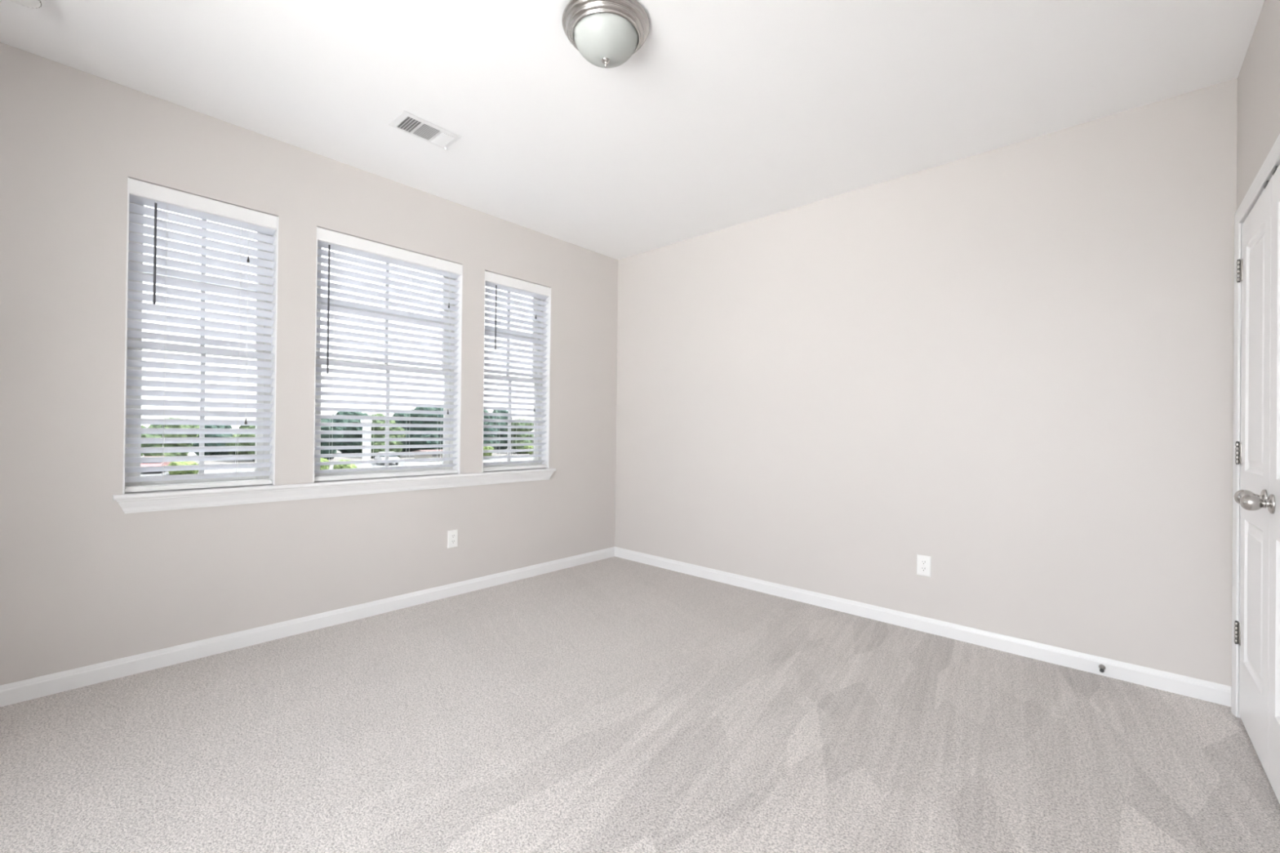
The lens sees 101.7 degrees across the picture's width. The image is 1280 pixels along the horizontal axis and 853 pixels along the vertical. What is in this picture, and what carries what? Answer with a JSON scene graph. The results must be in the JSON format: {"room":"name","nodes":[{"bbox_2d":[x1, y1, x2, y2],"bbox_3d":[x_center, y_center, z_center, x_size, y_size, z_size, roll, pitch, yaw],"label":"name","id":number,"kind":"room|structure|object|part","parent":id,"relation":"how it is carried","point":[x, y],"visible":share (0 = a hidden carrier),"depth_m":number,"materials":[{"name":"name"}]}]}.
{"room":"empty bedroom","nodes":[
{"label":"empty bedroom","id":0,"kind":"room"},
{"bbox_2d":[0,42,617,685],"bbox_3d":[-1.893,-0.201,3.104,0.170,2.740,5.140,0,0,42],"label":"wall","id":1,"kind":"structure","parent":0,"point":[85,580],"depth_m":2.62,"materials":[{"name":"beige paint"}]},
{"bbox_2d":[122,177,278,494],"bbox_3d":[-2.256,-0.422,2.698,0.166,1.480,0.593,0,0,42],"label":"window","id":2,"kind":"structure","parent":1,"relation":"in","point":[272,468],"depth_m":2.73,"materials":[{"name":"white plastic"}]},
{"bbox_3d":[-2.284,-0.065,2.718,0.028,0.705,0.533,0,0,42],"label":"sash","id":3,"kind":"part","parent":2,"relation":"part of","materials":[{"name":"white plastic"}]},
{"bbox_3d":[-2.300,-0.757,2.743,0.028,0.751,0.533,0,0,42],"label":"sash","id":4,"kind":"part","parent":2,"relation":"part of","materials":[{"name":"white plastic"}]},
{"bbox_2d":[124,177,276,492],"bbox_3d":[-2.220,-0.421,2.666,0.068,1.472,0.580,0,0,42],"label":"window blind","id":5,"kind":"object","parent":2,"relation":"attached to","point":[141,193],"visible":0.92,"depth_m":2.65,"materials":[{"name":"plastic"}]},
{"bbox_3d":[-2.235,0.299,2.669,0.049,0.026,0.577,0,0,42],"label":"rail","id":6,"kind":"part","parent":5,"relation":"part of","materials":[{"name":"plastic"}]},
{"bbox_3d":[-2.091,-0.574,2.774,0.005,1.056,0.002,0,0,42],"label":"lift cord","id":7,"kind":"part","parent":5,"relation":"part of","materials":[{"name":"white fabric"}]},
{"bbox_2d":[0,546,614,706],"bbox_3d":[-1.841,1.127,3.036,0.014,0.085,4.800,0,0,42],"label":"baseboard","id":8,"kind":"structure","parent":1,"relation":"attached to","point":[11,693],"depth_m":2.77,"materials":[{"name":"white paint"}]},
{"bbox_2d":[112,467,555,513],"bbox_3d":[-1.618,0.373,3.384,0.207,0.089,2.548,0,0,42],"label":"trim","id":9,"kind":"structure","parent":1,"relation":"attached to","point":[167,500],"depth_m":2.95,"materials":[{"name":"white paint"}]},
{"bbox_2d":[312,226,462,483],"bbox_3d":[-1.627,-0.411,3.392,0.166,1.480,0.911,0,0,42],"label":"window","id":10,"kind":"structure","parent":1,"relation":"in","point":[458,402],"depth_m":3.67,"materials":[{"name":"white plastic"}]},
{"bbox_3d":[-1.654,-0.054,3.412,0.028,0.705,0.851,0,0,42],"label":"sash","id":11,"kind":"part","parent":10,"relation":"part of","materials":[{"name":"white plastic"}]},
{"bbox_3d":[-1.670,-0.746,3.437,0.028,0.751,0.851,0,0,42],"label":"sash","id":12,"kind":"part","parent":10,"relation":"part of","materials":[{"name":"white plastic"}]},
{"bbox_2d":[314,226,462,481],"bbox_3d":[-1.591,-0.411,3.360,0.068,1.472,0.898,0,0,42],"label":"window blind","id":13,"kind":"object","parent":10,"relation":"attached to","point":[330,240],"visible":0.92,"depth_m":3.32,"materials":[{"name":"plastic"}]},
{"bbox_3d":[-1.606,0.310,3.363,0.049,0.026,0.895,0,0,42],"label":"rail","id":14,"kind":"part","parent":13,"relation":"part of","materials":[{"name":"plastic"}]},
{"bbox_3d":[-1.327,-0.605,3.616,0.005,0.970,0.002,0,0,42],"label":"lift cord","id":15,"kind":"part","parent":13,"relation":"part of","materials":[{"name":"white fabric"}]},
{"bbox_2d":[447,529,457,548],"bbox_3d":[-1.303,0.783,3.630,0.008,0.120,0.075,0,0,42],"label":"wall outlet","id":16,"kind":"object","parent":1,"relation":"attached to","point":[452,535],"visible":1,"depth_m":3.62,"materials":[{"name":"plastic"}]},
{"bbox_2d":[482,271,551,472],"bbox_3d":[-1.000,-0.401,4.084,0.166,1.480,0.608,0,0,42],"label":"window","id":17,"kind":"structure","parent":1,"relation":"in","point":[548,322],"depth_m":4.27,"materials":[{"name":"white plastic"}]},
{"bbox_3d":[-1.027,-0.044,4.103,0.028,0.705,0.548,0,0,42],"label":"sash","id":18,"kind":"part","parent":17,"relation":"part of","materials":[{"name":"white plastic"}]},
{"bbox_3d":[-1.043,-0.736,4.128,0.028,0.751,0.548,0,0,42],"label":"sash","id":19,"kind":"part","parent":17,"relation":"part of","materials":[{"name":"white plastic"}]},
{"bbox_2d":[483,271,550,471],"bbox_3d":[-0.964,-0.400,4.052,0.068,1.472,0.595,0,0,42],"label":"window blind","id":20,"kind":"object","parent":17,"relation":"attached to","point":[493,280],"visible":0.94,"depth_m":4.04,"materials":[{"name":"plastic"}]},
{"bbox_3d":[-0.979,0.320,4.054,0.049,0.026,0.592,0,0,42],"label":"rail","id":21,"kind":"part","parent":20,"relation":"part of","materials":[{"name":"plastic"}]},
{"bbox_2d":[0,0,1264,260],"bbox_3d":[-0.407,-1.635,1.777,4.140,0.150,5.140,0,0,42],"label":"ceiling","id":22,"kind":"structure","parent":0,"point":[728,113],"depth_m":2.34,"materials":[{"name":"paint"}]},
{"bbox_2d":[9,0,45,8],"bbox_3d":[-2.240,-1.560,1.873,0.136,0.040,0.136,0,0,42],"label":"smoke detector","id":23,"kind":"object","parent":22,"relation":"attached to","point":[28,3],"visible":1,"depth_m":1.90,"materials":[{"name":"plastic"}]},
{"bbox_2d":[388,111,461,150],"bbox_3d":[-1.130,-1.552,2.751,0.184,0.022,0.309,0,0,42],"label":"ceiling vent","id":24,"kind":"object","parent":22,"relation":"in","point":[407,122],"visible":1,"depth_m":2.74,"materials":[{"name":"white metal"}]},
{"bbox_2d":[561,0,649,68],"bbox_3d":[-0.132,-1.472,2.014,0.337,0.168,0.337,0,0,42],"label":"ceiling light","id":25,"kind":"object","parent":22,"relation":"attached to","point":[606,33],"visible":1,"depth_m":1.94,"materials":[{"name":"white glass"}]},
{"bbox_3d":[-0.132,-1.467,2.014,0.249,0.106,0.249,0,0,42],"label":"lamp shade","id":26,"kind":"part","parent":25,"relation":"part of","materials":[{"name":"white glass"}]},
{"bbox_2d":[0,556,1279,852],"bbox_3d":[-0.440,1.280,1.764,4.140,0.200,5.140,0,0,42],"label":"floor","id":27,"kind":"structure","parent":0,"point":[613,704],"depth_m":1.96,"materials":[{"name":"carpet"}]},
{"bbox_2d":[614,78,1237,686],"bbox_3d":[1.246,-0.162,3.611,3.800,2.740,0.170,0,0,42],"label":"wall","id":28,"kind":"structure","parent":0,"point":[1009,367],"depth_m":2.91,"materials":[{"name":"beige paint"}]},
{"bbox_2d":[614,546,1231,706],"bbox_3d":[1.169,1.164,3.537,3.800,0.085,0.014,0,0,42],"label":"baseboard","id":29,"kind":"structure","parent":28,"relation":"attached to","point":[1197,688],"depth_m":2.90,"materials":[{"name":"white paint"}]},
{"bbox_2d":[1098,664,1105,672],"bbox_3d":[2.239,1.173,2.525,0.025,0.025,0.048,0,0,42],"label":"door stop","id":30,"kind":"object","parent":29,"relation":"attached to","point":[1102,667],"visible":1,"depth_m":2.53,"materials":[{"name":"metal"}]},
{"bbox_2d":[916,554,931,577],"bbox_3d":[1.679,0.823,3.083,0.075,0.120,0.008,0,0,42],"label":"wall outlet","id":31,"kind":"object","parent":28,"relation":"attached to","point":[923,562],"visible":1,"depth_m":3.08,"materials":[{"name":"plastic"}]},
{"bbox_2d":[920,566,926,571],"bbox_3d":[1.677,0.843,3.081,0.034,0.028,0.002,0,0,42],"label":"receptacle","id":32,"kind":"object","parent":31,"relation":"attached to","point":[922,568],"depth_m":3.08,"materials":[{"name":"plastic"}]},
{"bbox_2d":[920,560,927,564],"bbox_3d":[1.678,0.804,3.081,0.034,0.028,0.002,0,0,42],"label":"receptacle","id":33,"kind":"object","parent":31,"relation":"attached to","point":[922,562],"depth_m":3.08,"materials":[{"name":"plastic"}]},
{"bbox_2d":[1236,0,1279,210],"bbox_3d":[1.028,-0.179,0.454,0.120,2.740,5.140,0,0,42],"label":"wall","id":34,"kind":"structure","parent":0,"point":[1258,130],"depth_m":1.93,"materials":[{"name":"beige paint"}]},
{"bbox_2d":[1234,177,1271,777],"bbox_3d":[2.316,0.175,1.992,0.108,2.044,0.551,0,0,42],"label":"door","id":35,"kind":"structure","parent":34,"relation":"in","point":[1254,268],"depth_m":1.96,"materials":[{"name":"white paint"}]},
{"bbox_3d":[2.173,0.252,1.826,0.026,0.065,0.065,0,0,42],"label":"knob","id":36,"kind":"part","parent":35,"relation":"part of","materials":[{"name":"silver metal"}]},
{"bbox_2d":[1231,133,1279,718],"bbox_3d":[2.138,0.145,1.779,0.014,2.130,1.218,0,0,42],"label":"trim","id":37,"kind":"structure","parent":34,"relation":"attached to","point":[1273,158],"depth_m":2.19,"materials":[{"name":"white paint"}]},
{"bbox_2d":[1240,164,1279,804],"bbox_3d":[1.944,0.168,1.581,0.108,2.044,0.553,0,0,42],"label":"door","id":38,"kind":"structure","parent":34,"relation":"in","point":[1248,502],"depth_m":1.72,"materials":[{"name":"white paint"}]},
{"bbox_3d":[2.096,0.258,1.742,0.026,0.065,0.065,0,0,42],"label":"knob","id":39,"kind":"part","parent":38,"relation":"part of","materials":[{"name":"silver metal"}]},
{"label":"outside","id":40,"kind":"structure","parent":0,"visible":0},
{"bbox_2d":[140,434,532,473],"bbox_3d":[-81.419,4.773,213.406,399.500,0.300,600.000,0,0,42],"label":"ground","id":41,"kind":"structure","parent":40,"point":[408,456],"depth_m":69.40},
{"bbox_2d":[140,456,171,473],"bbox_3d":[-45.191,3.528,48.409,1.800,1.496,4.450,1,0,-33],"label":"car","id":42,"kind":"object","parent":41,"relation":"on","point":[152,464],"visible":0.12,"depth_m":47.20,"materials":[{"name":"red paint"}]},
{"bbox_2d":[141,417,199,456],"bbox_3d":[-54.217,1.706,59.768,6.306,5.505,5.712,0,0,42],"label":"tree","id":43,"kind":"object","parent":41,"relation":"on","point":[166,426],"visible":0.41,"depth_m":58.34,"materials":[{"name":"green plant"}]},
{"bbox_2d":[167,461,199,475],"bbox_3d":[-41.318,3.738,46.878,2.377,1.490,2.406,1,0,17],"label":"bush","id":44,"kind":"object","parent":41,"relation":"on","point":[180,463],"visible":0.57,"depth_m":46.27,"materials":[{"name":"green plant"}]},
{"bbox_2d":[192,425,232,455],"bbox_3d":[-59.525,1.878,72.378,7.093,5.442,5.532,0,0,42],"label":"tree","id":45,"kind":"object","parent":41,"relation":"on","point":[212,453],"visible":0.34,"depth_m":70.77,"materials":[{"name":"green plant"}]},
{"bbox_2d":[225,419,255,461],"bbox_3d":[-48.559,1.749,65.958,5.374,5.572,5.903,1,0,0],"label":"tree","id":46,"kind":"object","parent":41,"relation":"on","point":[228,444],"visible":0.1,"depth_m":63.81,"materials":[{"name":"green plant"}]},
{"bbox_2d":[320,457,329,470],"bbox_3d":[-31.833,3.786,51.280,3.262,1.701,2.386,0,0,42],"label":"bush","id":47,"kind":"object","parent":41,"relation":"on","point":[322,460],"visible":0.16,"depth_m":50.87,"materials":[{"name":"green plant"}]},
{"bbox_2d":[320,413,348,459],"bbox_3d":[-42.215,1.441,69.441,6.119,6.364,6.484,0,0,42],"label":"tree","id":48,"kind":"object","parent":41,"relation":"on","point":[322,420],"visible":0.31,"depth_m":68.53,"materials":[{"name":"green plant"}]},
{"bbox_2d":[333,459,357,469],"bbox_3d":[-27.901,3.886,49.290,2.438,1.569,1.843,0,0,42],"label":"bush","id":49,"kind":"object","parent":41,"relation":"on","point":[335,466],"visible":0.47,"depth_m":48.73,"materials":[{"name":"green plant"}]},
{"bbox_2d":[334,411,370,453],"bbox_3d":[-47.001,0.928,85.279,6.881,7.546,6.492,0,0,42],"label":"tree","id":50,"kind":"object","parent":41,"relation":"on","point":[339,413],"visible":0.33,"depth_m":83.84,"materials":[{"name":"green plant"}]},
{"bbox_2d":[360,419,372,467],"bbox_3d":[-9.928,2.131,18.841,0.300,4.837,0.300,0,0,42],"label":"post","id":51,"kind":"object","parent":41,"relation":"on","point":[369,421],"visible":0.34,"depth_m":18.78,"materials":[{"name":"white paint"}]},
{"bbox_2d":[360,413,406,457],"bbox_3d":[-37.086,1.411,75.138,6.736,6.674,5.178,1,0,12],"label":"tree","id":52,"kind":"object","parent":41,"relation":"on","point":[375,421],"visible":0.3,"depth_m":73.81,"materials":[{"name":"green plant"}]},
{"bbox_2d":[392,408,421,452],"bbox_3d":[-41.139,0.944,91.859,6.566,8.175,7.538,0,0,42],"label":"tree","id":53,"kind":"object","parent":41,"relation":"on","point":[404,415],"visible":0.23,"depth_m":89.71,"materials":[{"name":"green plant"}]},
{"bbox_2d":[409,406,443,449],"bbox_3d":[-32.232,0.656,80.201,5.639,8.259,6.740,1,0,-31],"label":"tree","id":54,"kind":"object","parent":41,"relation":"on","point":[417,442],"visible":0.48,"depth_m":77.98,"materials":[{"name":"green plant"}]},
{"bbox_2d":[413,449,442,461],"bbox_3d":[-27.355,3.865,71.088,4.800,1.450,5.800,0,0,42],"label":"house","id":55,"kind":"structure","parent":41,"relation":"on","point":[434,455],"depth_m":69.04,"materials":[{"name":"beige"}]},
{"bbox_2d":[483,446,494,459],"bbox_3d":[-22.169,3.705,73.954,2.351,2.130,2.449,0,0,42],"label":"bush","id":56,"kind":"object","parent":41,"relation":"on","point":[489,454],"visible":0.38,"depth_m":73.64,"materials":[{"name":"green plant"}]},
{"bbox_2d":[483,409,499,448],"bbox_3d":[-26.909,0.929,86.751,6.773,7.897,5.840,0,0,42],"label":"tree","id":57,"kind":"object","parent":41,"relation":"on","point":[485,411],"visible":0.21,"depth_m":85.44,"materials":[{"name":"green plant"}]},
{"bbox_2d":[489,409,512,449],"bbox_3d":[-28.640,0.692,105.485,7.088,8.674,7.611,0,0,42],"label":"tree","id":58,"kind":"object","parent":41,"relation":"on","point":[494,411],"visible":0.33,"depth_m":103.67,"materials":[{"name":"green plant"}]},
{"bbox_2d":[505,418,533,453],"bbox_3d":[-20.867,1.758,92.823,5.054,6.482,6.634,1,0,-35],"label":"tree","id":59,"kind":"object","parent":41,"relation":"on","point":[514,424],"visible":0.48,"depth_m":91.36,"materials":[{"name":"green plant"}]},
{"bbox_2d":[524,445,533,454],"bbox_3d":[-17.253,3.681,82.740,2.241,1.672,2.802,1,0,6],"label":"bush","id":60,"kind":"object","parent":41,"relation":"on","point":[526,446],"visible":0.41,"depth_m":81.62,"materials":[{"name":"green plant"}]},
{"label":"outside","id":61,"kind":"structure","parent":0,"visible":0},
{"bbox_2d":[140,457,533,475],"bbox_3d":[-8.163,4.844,79.460,12.000,0.050,400.000,0,0,42],"label":"street","id":62,"kind":"structure","parent":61,"point":[411,464],"depth_m":60.09,"materials":[{"name":"grey asphalt"}]},
{"bbox_2d":[374,451,399,465],"bbox_3d":[-30.149,3.764,62.017,1.800,1.496,4.450,1,0,-38],"label":"car","id":63,"kind":"object","parent":62,"relation":"on","point":[379,457],"visible":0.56,"depth_m":60.91,"materials":[{"name":"white paint"}]}
]}

